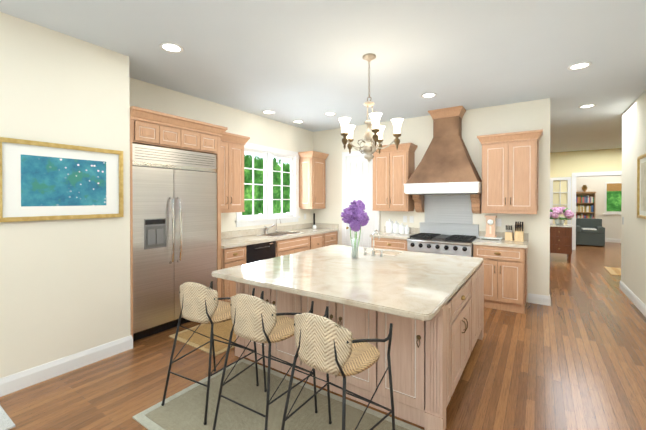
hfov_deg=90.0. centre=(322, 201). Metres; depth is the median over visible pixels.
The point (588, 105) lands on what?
recessed light
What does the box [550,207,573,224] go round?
flowerpot
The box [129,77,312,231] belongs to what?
wall
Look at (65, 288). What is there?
wall
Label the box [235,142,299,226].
kitchen window
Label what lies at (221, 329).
mat
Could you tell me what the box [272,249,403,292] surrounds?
island countertop
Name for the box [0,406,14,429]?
rug
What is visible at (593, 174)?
door frame
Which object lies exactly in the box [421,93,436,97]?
recessed light
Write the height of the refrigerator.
2.088 m
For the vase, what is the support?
on the island countertop at (314, 277)
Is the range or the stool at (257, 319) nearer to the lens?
the stool at (257, 319)
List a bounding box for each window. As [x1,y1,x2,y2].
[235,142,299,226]
[603,182,621,214]
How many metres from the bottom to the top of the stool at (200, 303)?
0.902 m
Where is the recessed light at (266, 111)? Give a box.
[262,110,274,113]
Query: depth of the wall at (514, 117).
5.09 m
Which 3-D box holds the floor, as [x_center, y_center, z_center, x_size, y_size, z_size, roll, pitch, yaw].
[3.645,1.524,5.656,10.200,0.100,18.200,0,1,34]
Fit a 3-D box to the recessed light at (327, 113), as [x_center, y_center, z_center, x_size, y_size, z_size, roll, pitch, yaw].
[0.119,-1.472,5.426,0.207,0.011,0.207,0,0,25]
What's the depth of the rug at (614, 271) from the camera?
6.83 m
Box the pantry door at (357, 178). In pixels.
[342,151,379,247]
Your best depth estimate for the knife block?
4.64 m
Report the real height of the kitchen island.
0.832 m
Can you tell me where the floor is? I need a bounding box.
[0,242,645,429]
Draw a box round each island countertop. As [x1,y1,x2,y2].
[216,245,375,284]
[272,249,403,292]
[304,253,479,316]
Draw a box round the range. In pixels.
[407,195,478,256]
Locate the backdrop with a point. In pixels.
(258, 189)
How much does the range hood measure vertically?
1.664 m
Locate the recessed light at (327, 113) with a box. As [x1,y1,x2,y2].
[324,112,335,115]
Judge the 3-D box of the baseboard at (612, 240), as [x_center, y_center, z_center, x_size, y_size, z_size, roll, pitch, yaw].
[10.069,1.364,11.449,4.800,0.135,0.016,0,1,34]
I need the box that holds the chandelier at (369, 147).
[339,54,403,161]
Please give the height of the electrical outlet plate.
0.120 m
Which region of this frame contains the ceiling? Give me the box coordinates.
[0,0,645,152]
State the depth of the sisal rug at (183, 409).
2.31 m
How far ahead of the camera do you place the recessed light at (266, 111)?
5.32 m
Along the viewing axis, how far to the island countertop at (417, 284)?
2.49 m
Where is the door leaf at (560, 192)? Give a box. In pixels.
[550,177,570,224]
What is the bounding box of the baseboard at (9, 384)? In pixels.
[0,335,132,396]
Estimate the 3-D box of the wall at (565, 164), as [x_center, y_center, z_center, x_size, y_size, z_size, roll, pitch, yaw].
[6.829,-0.036,10.204,10.000,2.954,0.120,0,1,34]
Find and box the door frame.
[571,171,621,249]
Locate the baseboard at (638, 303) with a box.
[619,280,645,316]
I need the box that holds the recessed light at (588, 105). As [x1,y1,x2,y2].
[578,104,595,107]
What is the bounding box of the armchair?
[576,218,604,245]
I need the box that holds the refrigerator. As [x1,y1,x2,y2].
[132,143,216,340]
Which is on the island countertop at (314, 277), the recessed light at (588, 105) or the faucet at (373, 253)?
the faucet at (373, 253)
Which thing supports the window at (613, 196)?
in the wall at (611, 224)
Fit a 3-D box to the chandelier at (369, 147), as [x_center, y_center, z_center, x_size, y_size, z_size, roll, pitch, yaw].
[0.476,-0.928,3.278,0.647,1.068,0.624,0,1,34]
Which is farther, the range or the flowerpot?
the flowerpot
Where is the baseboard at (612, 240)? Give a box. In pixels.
[605,238,620,242]
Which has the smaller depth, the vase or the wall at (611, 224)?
the vase
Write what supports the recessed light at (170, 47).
in the ceiling
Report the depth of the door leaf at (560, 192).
9.82 m
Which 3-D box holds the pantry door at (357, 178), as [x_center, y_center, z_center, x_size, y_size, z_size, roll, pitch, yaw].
[0.702,0.239,6.243,0.810,2.460,0.090,0,1,34]
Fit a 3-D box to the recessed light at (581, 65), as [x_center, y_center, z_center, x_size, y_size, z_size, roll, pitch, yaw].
[2.763,-1.458,3.480,0.207,0.011,0.207,0,0,-29]
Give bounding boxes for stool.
[161,281,258,424]
[213,291,317,429]
[281,306,394,429]
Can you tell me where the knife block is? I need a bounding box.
[505,222,523,241]
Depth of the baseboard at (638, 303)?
4.68 m
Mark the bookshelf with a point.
(585, 204)
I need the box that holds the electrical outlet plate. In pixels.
[496,218,500,225]
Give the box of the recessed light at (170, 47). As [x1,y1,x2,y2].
[159,42,183,52]
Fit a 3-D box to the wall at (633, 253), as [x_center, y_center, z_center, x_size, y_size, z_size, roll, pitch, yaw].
[2.396,0.028,1.394,0.130,2.954,9.750,0,1,34]
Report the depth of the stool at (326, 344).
1.68 m
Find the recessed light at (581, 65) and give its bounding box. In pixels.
[567,62,591,69]
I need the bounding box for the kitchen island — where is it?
[212,253,483,429]
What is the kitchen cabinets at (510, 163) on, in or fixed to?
on the floor
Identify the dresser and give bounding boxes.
[550,224,572,261]
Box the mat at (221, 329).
[169,319,235,355]
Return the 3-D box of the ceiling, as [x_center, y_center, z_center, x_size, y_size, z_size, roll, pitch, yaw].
[3.645,-1.530,5.634,10.200,0.100,18.200,0,1,34]
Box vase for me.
[341,200,368,258]
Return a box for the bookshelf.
[576,185,595,218]
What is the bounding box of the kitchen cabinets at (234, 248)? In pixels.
[130,106,338,337]
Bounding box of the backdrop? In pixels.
[242,152,289,214]
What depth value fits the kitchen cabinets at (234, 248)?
4.57 m
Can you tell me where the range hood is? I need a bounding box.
[404,106,481,213]
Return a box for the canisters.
[386,219,408,233]
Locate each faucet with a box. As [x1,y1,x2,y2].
[263,218,280,233]
[362,230,384,256]
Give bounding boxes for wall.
[0,12,130,377]
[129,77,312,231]
[313,98,549,301]
[550,148,621,224]
[576,176,621,238]
[621,90,645,304]
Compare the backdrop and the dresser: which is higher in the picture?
the backdrop
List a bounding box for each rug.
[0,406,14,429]
[132,358,422,429]
[605,267,620,274]
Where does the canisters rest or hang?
on the kitchen cabinets at (510, 163)
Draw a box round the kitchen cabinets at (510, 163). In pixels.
[370,129,550,313]

